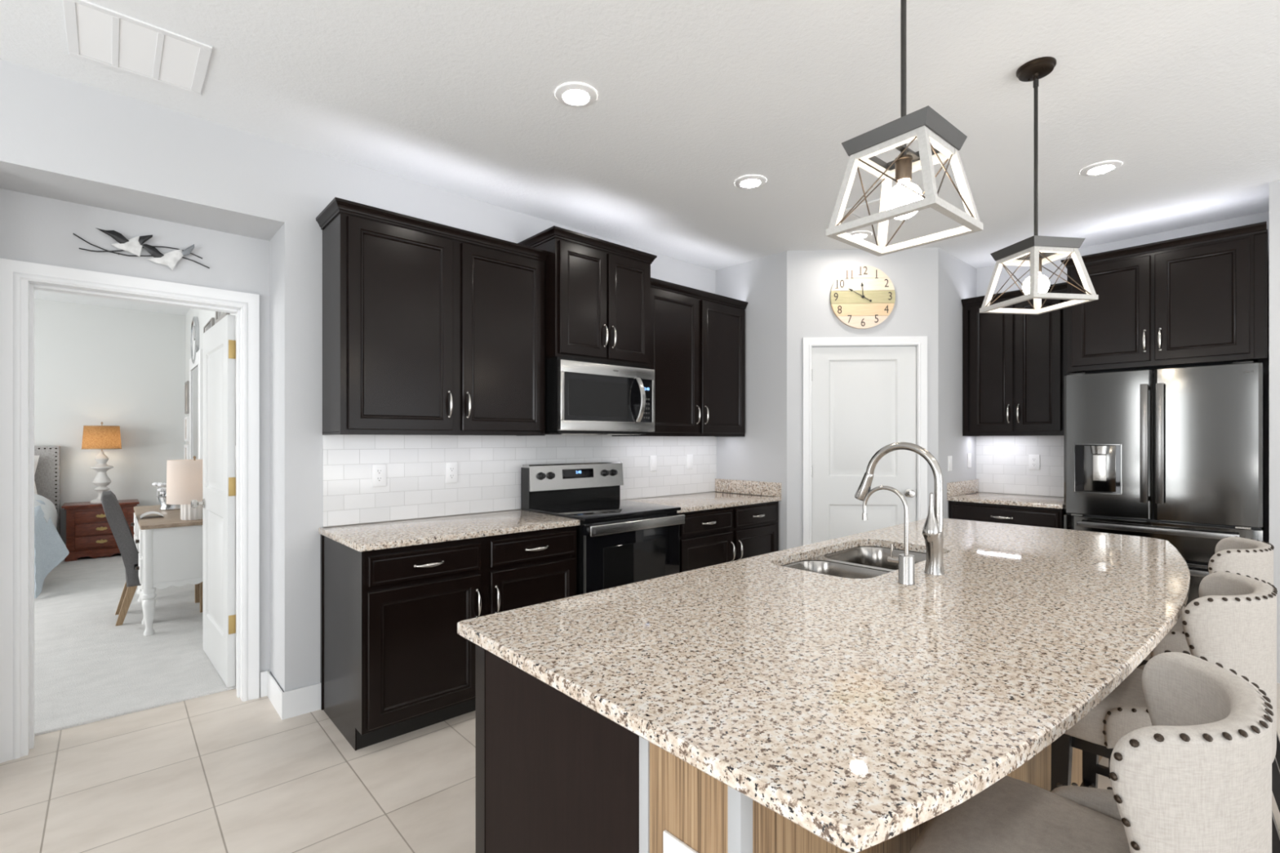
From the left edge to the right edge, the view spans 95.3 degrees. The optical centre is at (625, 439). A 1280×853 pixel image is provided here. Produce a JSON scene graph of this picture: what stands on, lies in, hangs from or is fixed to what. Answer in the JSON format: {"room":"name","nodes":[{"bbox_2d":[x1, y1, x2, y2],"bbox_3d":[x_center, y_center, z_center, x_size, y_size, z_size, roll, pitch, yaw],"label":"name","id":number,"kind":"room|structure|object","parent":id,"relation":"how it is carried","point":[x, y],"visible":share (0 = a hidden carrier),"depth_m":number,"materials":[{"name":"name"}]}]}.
{"room":"kitchen","nodes":[
{"label":"kitchen","id":0,"kind":"room"},
{"bbox_2d":[34,298,185,545],"bbox_3d":[-7.099,-0.115,6.185,4.150,2.920,0.130,0,0,-41],"label":"wall","id":1,"kind":"structure","parent":0,"point":[94,365],"depth_m":6.95,"materials":[{"name":"white paint"}]},
{"bbox_2d":[34,289,189,315],"bbox_3d":[-5.222,-1.615,4.060,4.150,0.080,5.800,0,0,-41],"label":"ceiling","id":2,"kind":"structure","parent":0,"point":[41,295],"depth_m":6.71,"materials":[{"name":"white paint"}]},
{"bbox_2d":[185,308,235,613],"bbox_3d":[-3.720,-0.115,5.397,0.130,2.920,5.525,0,0,-41],"label":"wall","id":3,"kind":"structure","parent":0,"point":[204,316],"depth_m":6.38,"materials":[{"name":"white paint"}]},
{"bbox_2d":[184,381,189,413],"bbox_3d":[-5.362,-0.509,7.138,0.024,0.390,0.300,0,0,-41],"label":"picture frame","id":4,"kind":"object","parent":3,"relation":"attached to","point":[187,383],"visible":0.89,"depth_m":7.08,"materials":[{"name":"grey"}]},
{"bbox_2d":[186,384,186,411],"bbox_3d":[-5.359,-0.509,7.142,0.013,0.330,0.240,0,0,-41],"label":"picture","id":5,"kind":"object","parent":4,"relation":"attached to","point":[186,384],"depth_m":7.19},
{"bbox_2d":[184,416,189,441],"bbox_3d":[-5.402,-0.124,7.183,0.024,0.300,0.320,0,0,-41],"label":"picture frame","id":6,"kind":"object","parent":3,"relation":"attached to","point":[186,419],"visible":1,"depth_m":7.07,"materials":[{"name":"white"}]},
{"bbox_2d":[184,444,189,459],"bbox_3d":[-5.415,0.226,7.198,0.024,0.320,0.320,0,0,-41],"label":"picture frame","id":7,"kind":"object","parent":3,"relation":"attached to","point":[186,446],"visible":0.55,"depth_m":7.08,"materials":[{"name":"white"}]},
{"bbox_2d":[190,315,199,364],"bbox_3d":[-4.758,-1.095,6.445,0.036,0.520,0.520,0,0,-41],"label":"wall clock","id":8,"kind":"object","parent":3,"relation":"attached to","point":[194,340],"visible":0.91,"depth_m":6.37,"materials":[{"name":"silver metal"}]},
{"bbox_2d":[189,349,202,459],"bbox_3d":[-4.750,-0.244,6.445,0.024,1.380,1.050,0,0,-41],"label":"wall mirror","id":9,"kind":"object","parent":3,"relation":"attached to","point":[196,369],"visible":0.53,"depth_m":6.37,"materials":[{"name":"white mirror"}]},
{"bbox_2d":[203,317,214,333],"bbox_3d":[-3.979,-0.860,5.572,0.024,0.510,0.620,0,0,-41],"label":"picture frame","id":10,"kind":"object","parent":3,"relation":"attached to","point":[211,323],"visible":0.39,"depth_m":5.50,"materials":[{"name":"grey"}]},
{"bbox_2d":[204,320,211,332],"bbox_3d":[-3.975,-0.860,5.575,0.013,0.486,0.596,0,0,-41],"label":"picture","id":11,"kind":"object","parent":10,"relation":"attached to","point":[208,325],"depth_m":5.58},
{"bbox_2d":[215,311,230,323],"bbox_3d":[-3.393,-1.135,4.909,0.024,0.280,0.650,0,0,-41],"label":"picture frame","id":12,"kind":"object","parent":3,"relation":"attached to","point":[219,315],"visible":0.23,"depth_m":4.96,"materials":[{"name":"grey"}]},
{"bbox_2d":[217,311,222,318],"bbox_3d":[-3.389,-1.135,4.912,0.013,0.180,0.550,0,0,-41],"label":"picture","id":13,"kind":"object","parent":12,"relation":"attached to","point":[220,314],"depth_m":5.00},
{"bbox_2d":[235,359,235,445],"bbox_3d":[-2.767,-0.294,4.200,0.024,0.680,0.560,0,0,-41],"label":"picture frame","id":14,"kind":"object","parent":3,"relation":"attached to","point":[235,359],"visible":0.02,"depth_m":4.38,"materials":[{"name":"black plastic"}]},
{"bbox_2d":[0,58,715,696],"bbox_3d":[-1.981,-0.115,2.884,7.050,2.920,0.545,0,0,-41],"label":"wall","id":15,"kind":"structure","parent":0,"point":[78,158],"depth_m":2.82,"materials":[{"name":"grey paint"}]},
{"bbox_2d":[0,257,259,763],"bbox_3d":[-2.261,0.296,2.732,0.936,2.098,0.018,0,0,-41],"label":"trim","id":16,"kind":"structure","parent":15,"relation":"attached to","point":[11,271],"depth_m":2.47,"materials":[{"name":"white wood"}]},
{"bbox_2d":[20,278,243,756],"bbox_3d":[-2.325,0.323,2.815,0.816,2.045,0.200,0,0,-41],"label":"trim","id":17,"kind":"structure","parent":15,"relation":"attached to","point":[28,286],"depth_m":2.54,"materials":[{"name":"white wood"}]},
{"bbox_2d":[72,227,209,271],"bbox_3d":[-2.248,-0.885,2.732,0.495,0.154,0.035,0,0,-41],"label":"wall art","id":18,"kind":"object","parent":15,"relation":"attached to","point":[134,246],"visible":1,"depth_m":2.72,"materials":[{"name":"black metal"}]},
{"bbox_2d":[191,314,235,687],"bbox_3d":[-2.391,0.331,3.423,0.171,2.000,0.811,0,0,-44],"label":"door","id":19,"kind":"structure","parent":15,"relation":"in","point":[219,342],"depth_m":3.32,"materials":[{"name":"white wood"}]},
{"bbox_2d":[260,670,270,697],"bbox_3d":[-1.891,1.280,3.062,0.044,0.130,0.014,0,0,-41],"label":"baseboard","id":20,"kind":"structure","parent":15,"relation":"attached to","point":[263,674],"depth_m":3.05,"materials":[{"name":"white wood"}]},
{"bbox_2d":[266,670,320,719],"bbox_3d":[-1.702,1.280,2.993,0.177,0.130,0.368,0,0,-41],"label":"baseboard","id":21,"kind":"structure","parent":15,"relation":"attached to","point":[302,700],"depth_m":2.86,"materials":[{"name":"white wood"}]},
{"bbox_2d":[315,197,547,435],"bbox_3d":[-0.989,-0.561,3.151,1.156,1.080,0.364,0,0,-41],"label":"upper cabinet","id":22,"kind":"object","parent":15,"relation":"attached to","point":[429,327],"visible":1,"depth_m":2.96,"materials":[{"name":"brown wood"}]},
{"bbox_2d":[322,435,716,527],"bbox_3d":[-0.374,0.205,3.933,3.047,0.468,0.008,0,0,-41],"label":"tile backsplash","id":23,"kind":"structure","parent":15,"relation":"attached to","point":[489,467],"depth_m":3.45,"materials":[{"name":"white tile"}]},
{"bbox_2d":[372,464,386,486],"bbox_3d":[-1.308,0.191,3.098,0.072,0.116,0.008,0,0,-41],"label":"wall outlet","id":24,"kind":"object","parent":23,"relation":"attached to","point":[379,471],"visible":1,"depth_m":3.09,"materials":[{"name":"white plastic"}]},
{"bbox_2d":[376,468,382,474],"bbox_3d":[-1.306,0.171,3.096,0.033,0.033,0.002,0,0,-41],"label":"receptacle","id":25,"kind":"object","parent":24,"relation":"attached to","point":[379,471],"depth_m":3.10,"materials":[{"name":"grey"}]},
{"bbox_2d":[376,475,382,482],"bbox_3d":[-1.306,0.210,3.096,0.033,0.033,0.002,0,0,-41],"label":"receptacle","id":26,"kind":"object","parent":24,"relation":"attached to","point":[379,478],"depth_m":3.10,"materials":[{"name":"white plastic"}]},
{"bbox_2d":[445,462,457,483],"bbox_3d":[-1.004,0.193,3.367,0.072,0.116,0.008,0,0,-41],"label":"wall outlet","id":27,"kind":"object","parent":23,"relation":"attached to","point":[451,468],"visible":1,"depth_m":3.36,"materials":[{"name":"white plastic"}]},
{"bbox_2d":[448,466,454,471],"bbox_3d":[-1.002,0.172,3.365,0.033,0.033,0.002,0,0,-41],"label":"receptacle","id":28,"kind":"object","parent":27,"relation":"attached to","point":[451,468],"depth_m":3.36,"materials":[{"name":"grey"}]},
{"bbox_2d":[448,473,454,479],"bbox_3d":[-1.002,0.212,3.365,0.033,0.033,0.002,0,0,-41],"label":"receptacle","id":29,"kind":"object","parent":27,"relation":"attached to","point":[451,476],"depth_m":3.36,"materials":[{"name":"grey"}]},
{"bbox_2d":[649,455,657,471],"bbox_3d":[0.212,0.181,4.440,0.072,0.116,0.010,0,0,-41],"label":"light switch","id":30,"kind":"object","parent":23,"relation":"attached to","point":[653,459],"visible":1,"depth_m":4.43,"materials":[{"name":"white plastic"}]},
{"bbox_2d":[686,454,693,468],"bbox_3d":[0.520,0.179,4.712,0.072,0.116,0.010,0,0,-41],"label":"light switch","id":31,"kind":"object","parent":23,"relation":"attached to","point":[689,457],"visible":1,"depth_m":4.71,"materials":[{"name":"white plastic"}]},
{"bbox_2d":[518,226,657,367],"bbox_3d":[-0.235,-0.848,3.749,0.822,0.737,0.466,0,0,-41],"label":"upper cabinet","id":32,"kind":"object","parent":15,"relation":"attached to","point":[597,291],"visible":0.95,"depth_m":3.55,"materials":[{"name":"brown wood"}]},
{"bbox_2d":[545,356,654,435],"bbox_3d":[-0.217,-0.253,3.729,0.750,0.448,0.504,0,0,-41],"label":"microwave","id":33,"kind":"object","parent":32,"relation":"attached to","point":[583,397],"visible":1,"depth_m":3.52,"materials":[{"name":"silver metal"}]},
{"bbox_2d":[611,277,748,436],"bbox_3d":[0.451,-0.561,4.423,1.156,1.080,0.364,0,0,-41],"label":"upper cabinet","id":34,"kind":"object","parent":15,"relation":"attached to","point":[698,336],"visible":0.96,"depth_m":4.30,"materials":[{"name":"brown wood"}]},
{"bbox_2d":[0,0,1279,270],"bbox_3d":[1.107,-1.481,0.711,8.800,0.100,7.000,0,0,-41],"label":"ceiling","id":35,"kind":"structure","parent":0,"point":[695,98],"depth_m":2.45,"materials":[{"name":"white paint"}]},
{"bbox_2d":[62,0,212,96],"bbox_3d":[-1.783,-1.427,2.143,0.395,0.008,0.397,0,0,-41],"label":"ceiling vent","id":36,"kind":"object","parent":35,"relation":"in","point":[95,33],"visible":1,"depth_m":2.12,"materials":[{"name":"white"}]},
{"bbox_2d":[555,82,596,107],"bbox_3d":[-0.205,-1.425,2.425,0.174,0.012,0.174,0,0,-41],"label":"recessed light","id":37,"kind":"object","parent":35,"relation":"in","point":[581,95],"visible":1,"depth_m":2.41,"materials":[{"name":"white plastic"}]},
{"bbox_2d":[734,174,766,189],"bbox_3d":[0.694,-1.425,3.241,0.174,0.012,0.174,0,0,-41],"label":"recessed light","id":38,"kind":"object","parent":35,"relation":"in","point":[749,181],"visible":1,"depth_m":3.22,"materials":[{"name":"white plastic"}]},
{"bbox_2d":[848,231,871,239],"bbox_3d":[1.635,-1.425,4.093,0.174,0.012,0.174,0,0,-41],"label":"recessed light","id":39,"kind":"object","parent":35,"relation":"in","point":[860,234],"visible":0.7,"depth_m":4.05,"materials":[{"name":"white plastic"}]},
{"bbox_2d":[843,198,880,220],"bbox_3d":[1.550,-1.425,3.638,0.300,0.013,0.300,0,0,-41],"label":"ceiling vent","id":40,"kind":"object","parent":35,"relation":"in","point":[861,211],"visible":0.28,"depth_m":3.62,"materials":[{"name":"white"}]},
{"bbox_2d":[826,0,982,256],"bbox_3d":[0.690,-0.971,1.447,0.264,0.919,0.264,0,0,-39],"label":"pendant light","id":41,"kind":"object","parent":35,"relation":"hanging from","point":[939,141],"visible":1,"depth_m":1.42,"materials":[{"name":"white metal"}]},
{"bbox_2d":[894,154,912,183],"bbox_3d":[0.690,-0.670,1.447,0.042,0.059,0.042,0,0,-39],"label":"socket","id":42,"kind":"object","parent":41,"relation":"attached to","point":[904,163],"depth_m":1.43,"materials":[{"name":"brown metal"}]},
{"bbox_2d":[979,56,1097,314],"bbox_3d":[1.579,-0.971,2.245,0.264,0.919,0.264,0,0,-8],"label":"pendant light","id":43,"kind":"object","parent":35,"relation":"hanging from","point":[1025,252],"visible":1,"depth_m":2.22,"materials":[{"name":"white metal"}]},
{"bbox_2d":[1029,257,1042,272],"bbox_3d":[1.579,-0.670,2.245,0.042,0.059,0.042,0,0,-8],"label":"socket","id":44,"kind":"object","parent":43,"relation":"attached to","point":[1040,258],"depth_m":2.23,"materials":[{"name":"white metal"}]},
{"bbox_2d":[1080,160,1122,176],"bbox_3d":[2.508,-1.425,3.079,0.174,0.012,0.174,0,0,-41],"label":"recessed light","id":45,"kind":"object","parent":35,"relation":"in","point":[1103,167],"visible":1,"depth_m":3.07,"materials":[{"name":"white plastic"}]},
{"bbox_2d":[0,553,1279,852],"bbox_3d":[-0.988,1.389,2.930,9.000,0.112,13.100,0,0,-41],"label":"floor","id":46,"kind":"structure","parent":0,"point":[220,772],"depth_m":2.43,"materials":[{"name":"beige tile"}]},
{"bbox_2d":[34,445,69,598],"bbox_3d":[-6.262,0.700,5.218,1.927,1.252,2.458,0,0,-41],"label":"bed","id":47,"kind":"object","parent":46,"relation":"on","point":[50,549],"visible":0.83,"depth_m":5.49,"materials":[{"name":"grey fabric"}]},
{"bbox_2d":[34,455,39,494],"bbox_3d":[-6.693,0.415,6.096,0.800,0.481,0.234,0,0,-41],"label":"pillow","id":48,"kind":"object","parent":47,"relation":"on","point":[36,457],"visible":0.08,"depth_m":6.36,"materials":[{"name":"white fabric"}]},
{"bbox_2d":[34,493,57,529],"bbox_3d":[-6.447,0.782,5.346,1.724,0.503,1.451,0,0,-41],"label":"pillow","id":49,"kind":"object","parent":47,"relation":"on","point":[47,509],"depth_m":5.60,"materials":[{"name":"white fabric"}]},
{"bbox_2d":[34,499,69,598],"bbox_3d":[-5.802,0.944,4.725,1.861,0.749,1.046,0,0,-41],"label":"bedspread","id":50,"kind":"object","parent":47,"relation":"on","point":[50,549],"depth_m":5.25,"materials":[{"name":"white fabric"}]},
{"bbox_2d":[61,498,139,561],"bbox_3d":[-6.024,1.034,6.714,0.650,0.616,0.460,0,0,-41],"label":"nightstand","id":51,"kind":"object","parent":46,"relation":"on","point":[89,533],"visible":0.86,"depth_m":6.51,"materials":[{"name":"brown wood"}]},
{"bbox_2d":[81,422,122,503],"bbox_3d":[-6.031,0.260,6.721,0.352,0.930,0.352,0,0,-41],"label":"table lamp","id":52,"kind":"object","parent":51,"relation":"on","point":[101,437],"visible":0.94,"depth_m":6.65,"materials":[{"name":"white ceramic"}]},
{"bbox_2d":[100,490,202,626],"bbox_3d":[-3.592,0.866,4.466,0.630,0.951,0.410,0,0,-41],"label":"desk chair","id":53,"kind":"object","parent":46,"relation":"on","point":[116,519],"visible":0.52,"depth_m":4.20,"materials":[{"name":"grey fabric"}]},
{"bbox_2d":[130,505,202,635],"bbox_3d":[-3.579,0.963,4.667,0.555,0.758,1.525,0,0,-41],"label":"writing desk","id":54,"kind":"object","parent":46,"relation":"on","point":[169,548],"visible":0.51,"depth_m":4.06,"materials":[{"name":"white paint"}]},
{"bbox_2d":[139,511,164,518],"bbox_3d":[-3.551,0.565,4.375,0.136,0.034,0.160,0,0,-41],"label":"booklet","id":55,"kind":"object","parent":54,"relation":"on","point":[141,516],"visible":1,"depth_m":4.35,"materials":[{"name":"white paper"}]},
{"bbox_2d":[151,482,180,510],"bbox_3d":[-3.776,0.465,4.871,0.279,0.236,0.188,0,0,-41],"label":"figurine","id":56,"kind":"object","parent":54,"relation":"on","point":[162,499],"visible":0.45,"depth_m":4.80,"materials":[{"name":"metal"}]},
{"bbox_2d":[156,494,180,510],"bbox_3d":[-3.765,0.524,4.880,0.250,0.118,0.188,0,0,-41],"label":"tub","id":57,"kind":"object","parent":56,"relation":"in","point":[162,499],"depth_m":4.80,"materials":[{"name":"metal"}]},
{"bbox_2d":[165,455,202,519],"bbox_3d":[-3.161,0.352,4.280,0.330,0.462,0.330,0,0,-41],"label":"table lamp","id":58,"kind":"object","parent":54,"relation":"on","point":[184,477],"visible":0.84,"depth_m":4.14,"materials":[{"name":"white fabric"}]},
{"bbox_2d":[320,525,576,751],"bbox_3d":[-0.877,0.907,3.038,1.132,0.876,0.677,0,0,-41],"label":"base cabinet","id":59,"kind":"object","parent":46,"relation":"on","point":[394,660],"visible":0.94,"depth_m":2.67,"materials":[{"name":"brown wood"}]},
{"bbox_2d":[318,509,579,551],"bbox_3d":[-0.889,0.454,3.047,1.147,0.030,0.639,0,0,-41],"label":"countertop","id":60,"kind":"structure","parent":59,"relation":"on","point":[362,537],"depth_m":2.90,"materials":[{"name":"beige stone"}]},
{"bbox_2d":[520,461,684,595],"bbox_3d":[-0.144,0.751,3.645,0.761,1.188,0.716,0,0,-41],"label":"range","id":61,"kind":"object","parent":46,"relation":"on","point":[619,542],"visible":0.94,"depth_m":3.52,"materials":[{"name":"black metal"}]},
{"bbox_2d":[528,499,680,521],"bbox_3d":[-0.130,0.435,3.630,0.760,0.021,0.588,0,0,-41],"label":"cooktop","id":62,"kind":"object","parent":61,"relation":"in","point":[583,510],"depth_m":3.56,"materials":[{"name":"black glass"}]},
{"bbox_2d":[679,501,778,573],"bbox_3d":[0.557,0.907,4.305,1.151,0.876,0.677,0,0,-41],"label":"base cabinet","id":63,"kind":"object","parent":46,"relation":"on","point":[714,536],"visible":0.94,"depth_m":4.04,"materials":[{"name":"brown wood"}]},
{"bbox_2d":[622,478,781,512],"bbox_3d":[0.547,0.401,4.315,1.160,0.137,0.639,0,0,-41],"label":"countertop","id":64,"kind":"structure","parent":63,"relation":"on","point":[728,492],"depth_m":4.41,"materials":[{"name":"beige stone"}]},
{"bbox_2d":[475,644,1102,852],"bbox_3d":[0.934,0.907,2.022,2.762,0.876,0.787,0,0,-41],"label":"kitchen island","id":65,"kind":"object","parent":46,"relation":"on","point":[554,774],"visible":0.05,"depth_m":1.11,"materials":[{"name":"brown wood"}]},
{"bbox_2d":[663,830,697,852],"bbox_3d":[0.085,0.677,0.898,0.008,0.116,0.072,0,0,-41],"label":"wall outlet","id":66,"kind":"object","parent":65,"relation":"attached to","point":[672,844],"visible":1,"depth_m":0.91,"materials":[{"name":"white plastic"}]},
{"bbox_2d":[457,518,1190,852],"bbox_3d":[1.050,0.454,1.935,2.890,0.030,1.143,0,0,-41],"label":"island countertop","id":67,"kind":"structure","parent":65,"relation":"on","point":[859,713],"depth_m":1.18,"materials":[{"name":"beige stone"}]},
{"bbox_2d":[781,546,926,578],"bbox_3d":[0.901,0.576,2.205,0.820,0.214,0.415,0,0,-41],"label":"sink","id":68,"kind":"object","parent":67,"relation":"in","point":[859,562],"visible":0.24,"depth_m":2.31,"materials":[{"name":"silver metal"}]},
{"bbox_2d":[862,485,915,585],"bbox_3d":[0.819,0.292,1.825,0.047,0.294,0.162,0,0,-41],"label":"water tap","id":69,"kind":"object","parent":67,"relation":"on","point":[905,562],"visible":1,"depth_m":1.78,"materials":[{"name":"silver metal"}]},
{"bbox_2d":[854,442,944,575],"bbox_3d":[0.927,0.224,2.001,0.080,0.430,0.302,0,0,-41],"label":"faucet","id":70,"kind":"object","parent":67,"relation":"on","point":[932,530],"visible":0.95,"depth_m":1.90,"materials":[{"name":"silver metal"}]},
{"bbox_2d":[948,500,1066,528],"bbox_3d":[2.928,0.907,4.401,0.673,0.876,0.711,0,0,-41],"label":"base cabinet","id":71,"kind":"object","parent":46,"relation":"on","point":[981,512],"visible":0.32,"depth_m":4.17,"materials":[{"name":"brown wood"}]},
{"bbox_2d":[946,479,1063,508],"bbox_3d":[2.939,0.401,4.408,0.637,0.137,0.722,0,0,-41],"label":"countertop","id":72,"kind":"structure","parent":71,"relation":"on","point":[967,491],"depth_m":4.41,"materials":[{"name":"beige stone"}]},
{"bbox_2d":[909,649,1273,852],"bbox_3d":[0.812,0.868,1.001,0.496,0.954,0.518,0,0,-44],"label":"counter stool","id":73,"kind":"object","parent":46,"relation":"on","point":[1197,779],"visible":1,"depth_m":0.82,"materials":[{"name":"beige fabric"}]},
{"bbox_2d":[1063,360,1263,607],"bbox_3d":[3.445,0.453,3.761,0.694,1.785,0.904,0,0,-41],"label":"refrigerator","id":74,"kind":"object","parent":46,"relation":"on","point":[1175,455],"visible":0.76,"depth_m":3.51,"materials":[{"name":"grey metal"}]},
{"bbox_2d":[1050,570,1279,852],"bbox_3d":[1.563,0.868,1.667,0.496,0.954,0.518,0,0,-41],"label":"counter stool","id":75,"kind":"object","parent":46,"relation":"on","point":[1232,624],"visible":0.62,"depth_m":1.50,"materials":[{"name":"beige fabric"}]},
{"bbox_2d":[1108,536,1279,812],"bbox_3d":[2.244,0.868,2.288,0.496,0.954,0.518,0,0,-42],"label":"counter stool","id":76,"kind":"object","parent":46,"relation":"on","point":[1251,557],"visible":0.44,"depth_m":2.09,"materials":[{"name":"beige fabric"}]},
{"bbox_2d":[715,250,786,551],"bbox_3d":[1.033,-0.043,4.720,0.103,2.777,0.694,0,0,-41],"label":"wall","id":77,"kind":"structure","parent":0,"point":[760,455],"depth_m":4.59,"materials":[{"name":"grey paint"}]},
{"bbox_2d":[786,247,937,549],"bbox_3d":[1.783,-0.043,4.446,1.114,2.777,0.110,0,0,4],"label":"wall","id":78,"kind":"structure","parent":0,"point":[811,275],"depth_m":4.41,"materials":[{"name":"grey paint"}]},
{"bbox_2d":[830,265,895,328],"bbox_3d":[1.779,-1.067,4.374,0.472,0.472,0.033,0,0,4],"label":"wall clock","id":79,"kind":"object","parent":78,"relation":"attached to","point":[862,296],"visible":1,"depth_m":4.37,"materials":[{"name":"beige wood"}]},
{"bbox_2d":[811,346,916,543],"bbox_3d":[1.793,0.317,4.387,0.781,2.033,0.101,0,0,4],"label":"door","id":80,"kind":"structure","parent":78,"relation":"in","point":[864,398],"depth_m":4.41,"materials":[{"name":"white wood"}]},
{"bbox_2d":[802,336,927,545],"bbox_3d":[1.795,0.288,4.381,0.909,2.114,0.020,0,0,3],"label":"trim","id":81,"kind":"structure","parent":78,"relation":"attached to","point":[921,341],"depth_m":4.38,"materials":[{"name":"white wood"}]},
{"bbox_2d":[937,248,976,518],"bbox_3d":[2.660,-0.043,4.718,0.965,2.777,0.111,0,0,-41],"label":"wall","id":82,"kind":"structure","parent":0,"point":[957,279],"depth_m":4.53,"materials":[{"name":"grey paint"}]},
{"bbox_2d":[947,455,951,471],"bbox_3d":[2.505,0.185,4.501,0.072,0.116,0.010,0,0,-41],"label":"light switch","id":83,"kind":"object","parent":82,"relation":"attached to","point":[949,458],"visible":1,"depth_m":4.49,"materials":[{"name":"white plastic"}]},
{"bbox_2d":[967,453,971,467],"bbox_3d":[2.818,0.173,4.777,0.072,0.116,0.010,0,0,-41],"label":"light switch","id":84,"kind":"object","parent":82,"relation":"attached to","point":[969,455],"visible":1,"depth_m":4.77,"materials":[{"name":"white plastic"}]},
{"bbox_2d":[976,179,1279,683],"bbox_3d":[4.566,-0.043,2.712,0.765,2.777,5.419,0,0,-41],"label":"wall","id":85,"kind":"structure","parent":0,"point":[1271,365],"depth_m":3.66,"materials":[{"name":"grey paint"}]},
{"bbox_2d":[961,282,1071,435],"bbox_3d":[3.043,-0.572,4.492,0.385,1.090,0.728,0,0,-41],"label":"upper cabinet","id":86,"kind":"object","parent":85,"relation":"attached to","point":[1015,366],"visible":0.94,"depth_m":4.40,"materials":[{"name":"brown wood"}]},
{"bbox_2d":[976,435,1063,497],"bbox_3d":[3.184,0.205,4.620,0.008,0.468,0.730,0,0,-41],"label":"tile backsplash","id":87,"kind":"structure","parent":85,"relation":"attached to","point":[1002,461],"depth_m":4.66,"materials":[{"name":"white tile"}]},
{"bbox_2d":[1028,454,1039,469],"bbox_3d":[3.208,0.178,4.580,0.008,0.116,0.072,0,0,-41],"label":"wall outlet","id":88,"kind":"object","parent":87,"relation":"attached to","point":[1033,460],"visible":1,"depth_m":4.58,"materials":[{"name":"white plastic"}]},
{"bbox_2d":[1060,221,1267,373],"bbox_3d":[3.477,-0.832,3.789,0.666,0.755,0.940,0,0,-41],"label":"upper cabinet","id":89,"kind":"object","parent":85,"relation":"attached to","point":[1202,299],"visible":0.98,"depth_m":3.54,"materials":[{"name":"brown wood"}]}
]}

